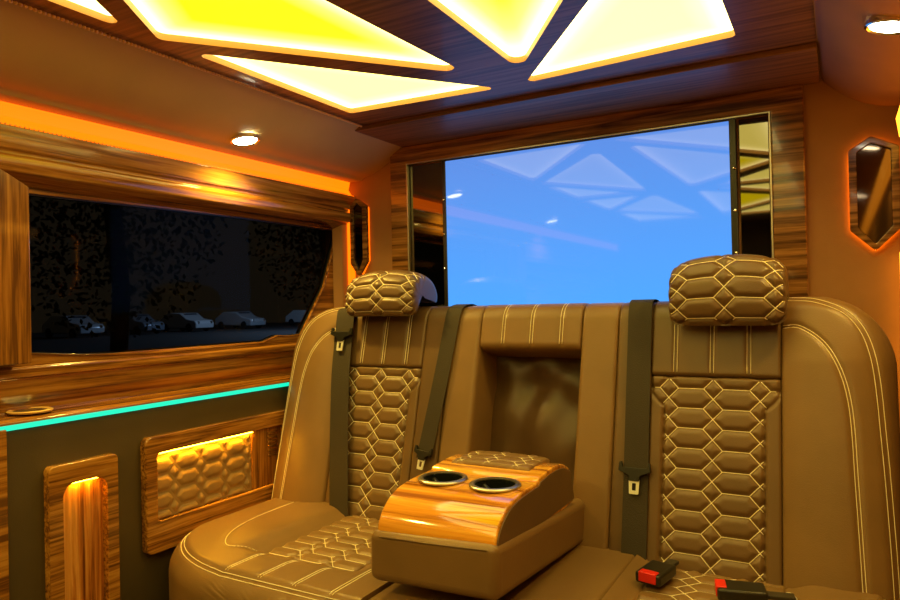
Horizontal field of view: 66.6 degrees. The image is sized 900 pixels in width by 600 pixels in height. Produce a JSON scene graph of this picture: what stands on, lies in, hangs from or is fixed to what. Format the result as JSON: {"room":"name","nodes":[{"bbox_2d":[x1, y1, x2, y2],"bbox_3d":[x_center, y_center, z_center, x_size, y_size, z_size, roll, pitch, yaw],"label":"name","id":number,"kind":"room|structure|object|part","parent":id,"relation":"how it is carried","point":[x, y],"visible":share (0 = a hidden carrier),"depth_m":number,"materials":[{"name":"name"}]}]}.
{"room":"vehicle interior","nodes":[
{"label":"vehicle interior","id":0,"kind":"room"},
{"bbox_2d":[7,386,288,599],"bbox_3d":[-1.318,0.688,1.040,0.150,0.800,3.700,-2,-1,30],"label":"wall","id":1,"kind":"structure","parent":0,"point":[143,576],"depth_m":1.74,"materials":[{"name":"leather"}]},
{"bbox_2d":[0,430,8,599],"bbox_3d":[-1.064,0.674,1.323,0.012,0.780,0.402,-2,-1,30],"label":"wooden frame","id":2,"kind":"object","parent":1,"relation":"attached to","point":[4,552],"visible":1,"depth_m":1.49,"materials":[{"name":"brown wood"}]},
{"bbox_2d":[6,407,53,414],"bbox_3d":[-0.980,0.258,1.600,0.096,0.006,0.096,-2,-1,30],"label":"cup holder","id":3,"kind":"object","parent":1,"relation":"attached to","point":[33,410],"visible":1,"depth_m":1.58,"materials":[{"name":"gold metal"}]},
{"bbox_2d":[43,453,119,599],"bbox_3d":[-0.875,0.723,1.641,0.024,0.680,0.172,-2,-1,30],"label":"panel","id":4,"kind":"object","parent":1,"relation":"attached to","point":[82,553],"visible":1,"depth_m":1.64,"materials":[{"name":"brown wood"}]},
{"bbox_3d":[-0.879,0.727,1.645,0.006,0.601,0.113,-2,-1,30],"label":"panel","id":5,"kind":"part","parent":4,"relation":"part of","materials":[{"name":"brown wood"}]},
{"bbox_2d":[0,382,288,430],"bbox_3d":[-0.828,0.281,1.760,0.006,0.013,1.840,-2,-1,30],"label":"led strip","id":6,"kind":"object","parent":1,"relation":"attached to","point":[165,403],"visible":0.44,"depth_m":1.77,"materials":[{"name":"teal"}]},
{"bbox_2d":[0,340,295,426],"bbox_3d":[-1.326,0.215,1.043,0.154,0.145,3.700,-2,-1,30],"label":"trim","id":7,"kind":"structure","parent":1,"relation":"attached to","point":[80,387],"depth_m":1.85,"materials":[{"name":"brown wood"}]},
{"bbox_2d":[140,409,284,554],"bbox_3d":[-0.658,0.512,2.030,0.027,0.307,0.565,-2,-1,30],"label":"wall panel","id":8,"kind":"object","parent":1,"relation":"attached to","point":[193,477],"visible":0.98,"depth_m":1.95,"materials":[{"name":"brown wood"}]},
{"bbox_3d":[-0.583,0.494,2.175,0.013,0.182,0.130,-2,-1,30],"label":"panel","id":9,"kind":"part","parent":8,"relation":"part of","materials":[{"name":"brown wood"}]},
{"bbox_2d":[267,430,277,455],"bbox_3d":[-0.567,0.457,2.188,0.005,0.077,0.040,-2,-1,30],"label":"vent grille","id":10,"kind":"object","parent":8,"relation":"attached to","point":[272,435],"depth_m":2.19,"materials":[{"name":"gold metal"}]},
{"bbox_2d":[0,194,333,367],"bbox_3d":[-0.782,-0.117,2.009,0.030,0.540,1.480,-2,-1,30],"label":"wall","id":11,"kind":"structure","parent":0,"point":[326,300],"depth_m":2.19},
{"bbox_2d":[0,123,354,228],"bbox_3d":[-0.706,-0.328,2.066,0.058,0.128,1.297,-2,-1,30],"label":"trim","id":12,"kind":"structure","parent":11,"relation":"attached to","point":[42,161],"depth_m":1.86,"materials":[{"name":"brown wood"}]},
{"bbox_2d":[0,122,346,194],"bbox_3d":[-0.820,-0.393,1.813,0.004,0.004,1.747,-2,-1,30],"label":"piping","id":13,"kind":"object","parent":12,"relation":"on","point":[0,122],"visible":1,"depth_m":1.89,"materials":[{"name":"gold metal"}]},
{"bbox_2d":[29,189,332,355],"bbox_3d":[-0.719,-0.063,2.106,0.026,0.420,1.170,-2,-1,30],"label":"window","id":14,"kind":"structure","parent":11,"relation":"in","point":[32,192],"depth_m":1.98,"materials":[{"name":"black plastic"}]},
{"bbox_2d":[332,225,347,307],"bbox_3d":[-0.403,-0.075,2.598,0.041,0.630,0.075,-2,-1,30],"label":"trim","id":15,"kind":"structure","parent":11,"relation":"attached to","point":[339,234],"depth_m":2.58,"materials":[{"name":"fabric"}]},
{"bbox_2d":[347,195,355,284],"bbox_3d":[-0.372,-0.188,2.601,0.008,0.415,0.036,-2,-1,39],"label":"led strip","id":16,"kind":"object","parent":11,"relation":"attached to","point":[351,272],"visible":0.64,"depth_m":2.59,"materials":[{"name":"orange plastic"}]},
{"bbox_2d":[13,0,819,125],"bbox_3d":[-0.486,-0.577,0.561,1.307,0.001,3.700,-2,-1,30],"label":"ceiling","id":17,"kind":"structure","parent":0,"point":[758,26],"depth_m":1.59,"materials":[{"name":"brown wood"}]},
{"bbox_2d":[48,0,116,22],"bbox_3d":[-0.675,-0.576,1.118,0.318,0.016,0.481,-2,-1,30],"label":"recessed light","id":18,"kind":"object","parent":17,"relation":"in","point":[92,8],"visible":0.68,"depth_m":1.35,"materials":[{"name":"yellow"}]},
{"bbox_2d":[69,0,111,15],"bbox_3d":[-0.675,-0.583,1.118,0.318,0.001,0.481,-2,-1,30],"label":"diffuser","id":19,"kind":"object","parent":18,"relation":"attached to","point":[92,4],"depth_m":1.35,"materials":[{"name":"plastic"}]},
{"bbox_2d":[4,0,361,126],"bbox_3d":[-0.731,-0.560,1.444,0.007,0.007,1.798,-2,-1,30],"label":"trim","id":20,"kind":"structure","parent":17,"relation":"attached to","point":[10,1],"depth_m":1.60,"materials":[{"name":"brown wood"}]},
{"bbox_2d":[124,0,453,70],"bbox_3d":[-0.437,-0.580,1.372,0.450,0.016,1.049,-2,-1,30],"label":"recessed light","id":21,"kind":"object","parent":17,"relation":"in","point":[313,28],"visible":0.89,"depth_m":1.49,"materials":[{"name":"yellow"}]},
{"bbox_2d":[202,54,490,112],"bbox_3d":[-0.234,-0.581,1.738,0.467,0.016,0.601,-2,-1,30],"label":"recessed light","id":22,"kind":"object","parent":17,"relation":"in","point":[348,91],"visible":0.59,"depth_m":1.88,"materials":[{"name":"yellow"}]},
{"bbox_2d":[428,0,562,62],"bbox_3d":[0.089,-0.593,1.099,0.472,0.016,1.094,-2,-1,30],"label":"recessed light","id":23,"kind":"object","parent":17,"relation":"in","point":[512,29],"visible":1,"depth_m":1.46,"materials":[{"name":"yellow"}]},
{"bbox_2d":[528,0,734,80],"bbox_3d":[0.276,-0.595,1.414,0.516,0.016,0.660,-2,-1,30],"label":"recessed light","id":24,"kind":"object","parent":17,"relation":"in","point":[604,32],"visible":0.88,"depth_m":1.54,"materials":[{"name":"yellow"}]},
{"bbox_2d":[326,59,899,419],"bbox_3d":[0.424,0.199,2.222,2.030,1.720,0.080,-2,-1,30],"label":"wall","id":25,"kind":"structure","parent":0,"point":[841,266],"depth_m":1.83,"materials":[{"name":"fabric"}]},
{"bbox_2d":[0,0,401,182],"bbox_3d":[-1.210,-0.541,0.973,0.360,0.190,3.700,-2,-1,30],"label":"ceiling panel","id":26,"kind":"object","parent":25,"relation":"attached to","point":[48,64],"depth_m":1.71,"materials":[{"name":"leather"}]},
{"bbox_2d":[230,133,259,146],"bbox_3d":[-0.602,-0.470,2.014,0.084,0.027,0.084,-2,-1,30],"label":"recessed light","id":27,"kind":"object","parent":26,"relation":"in","point":[241,139],"visible":1,"depth_m":2.00,"materials":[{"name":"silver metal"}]},
{"bbox_2d":[350,199,369,274],"bbox_3d":[-0.339,-0.238,2.587,0.080,0.288,0.033,-2,-1,30],"label":"mirror","id":28,"kind":"object","parent":25,"relation":"attached to","point":[359,211],"visible":1,"depth_m":2.58,"materials":[{"name":"brown mirror"}]},
{"bbox_2d":[354,204,362,268],"bbox_3d":[-0.341,-0.237,2.583,0.048,0.258,0.006,-2,-1,30],"label":"mirror glass","id":29,"kind":"object","parent":28,"relation":"attached to","point":[358,208],"depth_m":2.58,"materials":[{"name":"brown mirror"}]},
{"bbox_2d":[410,162,444,306],"bbox_3d":[-0.078,-0.142,2.456,0.133,0.688,0.006,-2,-1,30],"label":"strip","id":30,"kind":"object","parent":25,"relation":"attached to","point":[426,180],"visible":0.59,"depth_m":2.45,"materials":[{"name":"black mirror"}]},
{"bbox_2d":[355,42,819,146],"bbox_3d":[0.341,-0.576,2.047,1.336,0.014,0.300,-2,-1,30],"label":"trim","id":31,"kind":"structure","parent":25,"relation":"attached to","point":[793,65],"depth_m":1.94,"materials":[{"name":"brown wood"}]},
{"bbox_2d":[442,118,739,305],"bbox_3d":[0.397,-0.187,2.174,0.962,0.631,0.023,-2,-1,30],"label":"screen","id":32,"kind":"object","parent":25,"relation":"attached to","point":[610,219],"visible":0.77,"depth_m":2.15,"materials":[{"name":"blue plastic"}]},
{"bbox_2d":[390,84,808,296],"bbox_3d":[0.378,-0.155,2.186,1.349,0.828,0.024,-2,-1,30],"label":"surround","id":33,"kind":"object","parent":25,"relation":"attached to","point":[784,106],"visible":0.5,"depth_m":1.98,"materials":[{"name":"brown wood"}]},
{"bbox_3d":[0.374,-0.153,2.189,1.197,0.706,0.024,-2,-1,30],"label":"trim","id":34,"kind":"part","parent":33,"relation":"part of","materials":[{"name":"silver metal"}]},
{"bbox_2d":[739,116,771,257],"bbox_3d":[0.859,-0.167,1.923,0.076,0.688,0.006,-2,-1,30],"label":"mirror","id":35,"kind":"object","parent":25,"relation":"attached to","point":[753,132],"visible":0.48,"depth_m":1.92,"materials":[{"name":"brown"}]},
{"bbox_2d":[813,0,899,105],"bbox_3d":[0.218,-0.579,0.161,0.313,0.190,3.700,-2,-1,30],"label":"trim","id":36,"kind":"structure","parent":25,"relation":"attached to","point":[863,66],"depth_m":1.47,"materials":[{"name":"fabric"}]},
{"bbox_2d":[848,137,899,249],"bbox_3d":[1.096,-0.275,1.771,0.112,0.291,0.033,-2,-1,30],"label":"mirror","id":37,"kind":"object","parent":25,"relation":"attached to","point":[874,163],"visible":1,"depth_m":1.76,"materials":[{"name":"brown mirror"}]},
{"bbox_2d":[856,144,892,242],"bbox_3d":[1.093,-0.275,1.766,0.080,0.261,0.006,-2,-1,30],"label":"mirror glass","id":38,"kind":"object","parent":37,"relation":"attached to","point":[874,162],"depth_m":1.76,"materials":[{"name":"brown mirror"}]},
{"bbox_2d":[864,16,899,34],"bbox_3d":[0.806,-0.502,1.254,0.084,0.027,0.084,-2,-1,30],"label":"recessed light","id":39,"kind":"object","parent":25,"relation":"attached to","point":[879,25],"visible":1,"depth_m":1.25,"materials":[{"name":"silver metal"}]},
{"bbox_3d":[-0.479,1.081,0.594,2.030,0.030,3.850,-2,-1,30],"label":"floor","id":40,"kind":"structure","parent":0,"visible":0},
{"bbox_2d":[169,254,899,599],"bbox_3d":[0.102,0.480,1.643,1.674,1.163,0.862,-2,-1,30],"label":"seat","id":41,"kind":"object","parent":40,"relation":"on","point":[774,424],"visible":0.84,"depth_m":1.59,"materials":[{"name":"leather"}]},
{"bbox_2d":[169,498,393,599],"bbox_3d":[-0.374,0.777,1.744,0.730,0.352,0.565,-2,-1,30],"label":"seat cushion","id":42,"kind":"object","parent":41,"relation":"on","point":[275,548],"depth_m":1.65,"materials":[{"name":"leather"}]},
{"bbox_2d":[329,308,353,516],"bbox_3d":[-0.315,0.327,2.147,0.110,0.612,0.324,-1,0,14],"label":"belt","id":43,"kind":"object","parent":41,"relation":"on","point":[338,468],"visible":0.84,"depth_m":2.07,"materials":[{"name":"black fabric"}]},
{"bbox_3d":[-0.338,0.108,2.136,0.082,0.043,0.021,-2,-1,30],"label":"latch plate","id":44,"kind":"part","parent":43,"relation":"part of","materials":[{"name":"black plastic"}]},
{"bbox_3d":[-0.162,0.130,2.154,0.287,0.216,0.193,-2,-1,30],"label":"panel","id":45,"kind":"part","parent":41,"relation":"part of","materials":[{"name":"leather"}]},
{"bbox_2d":[414,304,476,469],"bbox_3d":[0.007,0.241,1.995,0.078,0.456,0.276,-2,-1,39],"label":"belt","id":46,"kind":"object","parent":41,"relation":"hanging from","point":[449,334],"visible":0.9,"depth_m":1.94,"materials":[{"name":"black fabric"}]},
{"bbox_3d":[-0.075,0.425,1.904,0.058,0.042,0.020,-2,-1,30],"label":"latch plate","id":47,"kind":"part","parent":46,"relation":"part of","materials":[{"name":"black plastic"}]},
{"bbox_2d":[371,450,584,599],"bbox_3d":[0.087,0.481,1.540,0.290,0.233,0.522,-2,-1,30],"label":"centre armrest","id":48,"kind":"object","parent":41,"relation":"attached to","point":[480,524],"visible":1,"depth_m":1.36,"materials":[{"name":"wood"}]},
{"bbox_3d":[0.189,0.426,1.444,0.004,0.092,0.420,-2,-1,30],"label":"panel","id":49,"kind":"part","parent":48,"relation":"part of","materials":[{"name":"leather"}]},
{"bbox_2d":[369,545,633,599],"bbox_3d":[0.126,0.768,1.462,0.415,0.350,0.560,-2,-1,30],"label":"cushion","id":50,"kind":"object","parent":41,"relation":"on","point":[584,572],"depth_m":1.43,"materials":[{"name":"leather"}]},
{"bbox_2d":[618,299,658,559],"bbox_3d":[0.480,0.306,1.710,0.084,0.616,0.291,-2,-1,30],"label":"belt","id":51,"kind":"object","parent":41,"relation":"on","point":[636,468],"visible":0.96,"depth_m":1.65,"materials":[{"name":"black fabric"}]},
{"bbox_3d":[0.436,0.405,1.619,0.075,0.044,0.021,-2,-1,30],"label":"latch plate","id":52,"kind":"part","parent":51,"relation":"part of","materials":[{"name":"black plastic"}]},
{"bbox_2d":[636,559,678,586],"bbox_3d":[0.452,0.577,1.470,0.056,0.026,0.137,-2,-1,41],"label":"seat belt buckle","id":53,"kind":"object","parent":41,"relation":"on","point":[655,573],"visible":1,"depth_m":1.43,"materials":[{"name":"black plastic"}]},
{"bbox_3d":[0.661,0.108,1.686,0.287,0.216,0.193,-2,-1,30],"label":"panel","id":54,"kind":"part","parent":41,"relation":"part of","materials":[{"name":"leather"}]},
{"bbox_2d":[601,555,883,599],"bbox_3d":[0.534,0.752,1.227,0.520,0.352,0.565,-2,-1,30],"label":"seat cushion","id":55,"kind":"object","parent":41,"relation":"on","point":[694,579],"depth_m":1.43,"materials":[{"name":"leather"}]},
{"bbox_2d":[715,579,795,599],"bbox_3d":[0.589,0.565,1.325,0.142,0.026,0.056,-1,0,17],"label":"seat belt buckle","id":56,"kind":"object","parent":41,"relation":"attached to","point":[724,589],"visible":1,"depth_m":1.31,"materials":[{"name":"black plastic"}]},
{"bbox_3d":[-1.725,-0.109,0.417,0.095,0.540,2.220,-2,-1,30],"label":"wall","id":57,"kind":"structure","parent":0,"visible":0},
{"bbox_2d":[0,168,31,365],"bbox_3d":[-1.085,-0.080,1.383,0.061,0.450,0.432,-2,-1,30],"label":"trim","id":58,"kind":"structure","parent":57,"relation":"attached to","point":[15,291],"depth_m":1.52,"materials":[{"name":"brown wood"}]},
{"bbox_2d":[0,101,351,195],"bbox_3d":[-1.298,-0.413,1.033,0.034,0.060,3.676,-2,-1,30],"label":"led strip","id":59,"kind":"object","parent":57,"relation":"attached to","point":[13,114],"visible":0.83,"depth_m":1.87,"materials":[{"name":"orange plastic"}]},
{"bbox_3d":[0.304,0.279,0.116,0.100,1.530,3.700,-2,-1,30],"label":"wall","id":60,"kind":"structure","parent":0,"visible":0},
{"bbox_2d":[896,106,899,136],"bbox_3d":[0.204,-0.406,0.101,0.022,0.045,3.540,-2,-1,30],"label":"led strip","id":61,"kind":"object","parent":60,"relation":"attached to","point":[898,113],"visible":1,"depth_m":1.61,"materials":[{"name":"yellow plastic"}]},
{"label":"outside","id":62,"kind":"structure","parent":0,"visible":0},
{"bbox_2d":[31,322,299,352],"bbox_3d":[-17.101,2.216,32.747,57.800,0.050,80.000,-2,-1,30],"label":"ground","id":63,"kind":"structure","parent":62,"point":[58,343],"depth_m":40.28,"materials":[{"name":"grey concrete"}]},
{"bbox_2d":[42,315,104,337],"bbox_3d":[-24.858,1.735,45.211,4.303,1.446,1.800,-2,-1,30],"label":"parked car","id":64,"kind":"object","parent":63,"relation":"on","point":[49,328],"visible":0.92,"depth_m":44.61,"materials":[{"name":"grey paint"}]},
{"bbox_2d":[29,196,227,350],"bbox_3d":[-6.397,-1.302,13.042,4.165,6.212,4.099,-2,-1,30],"label":"tree","id":65,"kind":"object","parent":63,"relation":"on","point":[116,251],"visible":0.47,"depth_m":12.98,"materials":[{"name":"brown plant"}]},
{"bbox_2d":[106,314,164,334],"bbox_3d":[-22.583,1.718,49.209,4.303,1.446,1.800,-2,-1,30],"label":"parked car","id":66,"kind":"object","parent":63,"relation":"on","point":[142,323],"visible":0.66,"depth_m":48.16,"materials":[{"name":"blue paint"}]},
{"bbox_2d":[159,313,213,331],"bbox_3d":[-20.408,1.701,53.034,4.303,1.446,1.800,-2,-1,30],"label":"parked car","id":67,"kind":"object","parent":63,"relation":"on","point":[184,321],"visible":0.94,"depth_m":52.30,"materials":[{"name":"white paint"}]},
{"bbox_2d":[215,311,265,328],"bbox_3d":[-17.689,1.680,57.814,4.303,1.446,1.800,-2,-1,30],"label":"parked car","id":68,"kind":"object","parent":63,"relation":"on","point":[244,319],"visible":0.99,"depth_m":57.13,"materials":[{"name":"grey paint"}]},
{"bbox_2d":[243,221,325,306],"bbox_3d":[-3.073,-1.463,16.897,3.995,6.450,4.049,-2,-1,30],"label":"tree","id":69,"kind":"object","parent":63,"relation":"on","point":[322,234],"visible":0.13,"depth_m":16.67,"materials":[{"name":"brown plant"}]},
{"bbox_2d":[285,310,305,324],"bbox_3d":[-13.486,1.648,65.203,4.303,1.446,1.800,-2,-1,30],"label":"parked car","id":70,"kind":"object","parent":63,"relation":"on","point":[294,316],"visible":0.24,"depth_m":64.91,"materials":[{"name":"white paint"}]},
{"bbox_2d":[290,228,321,282],"bbox_3d":[-2.693,-1.825,21.634,4.819,7.233,4.736,-2,-1,30],"label":"tree","id":71,"kind":"object","parent":63,"relation":"on","point":[306,249],"visible":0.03,"depth_m":21.13,"materials":[{"name":"brown plant"}]}
]}

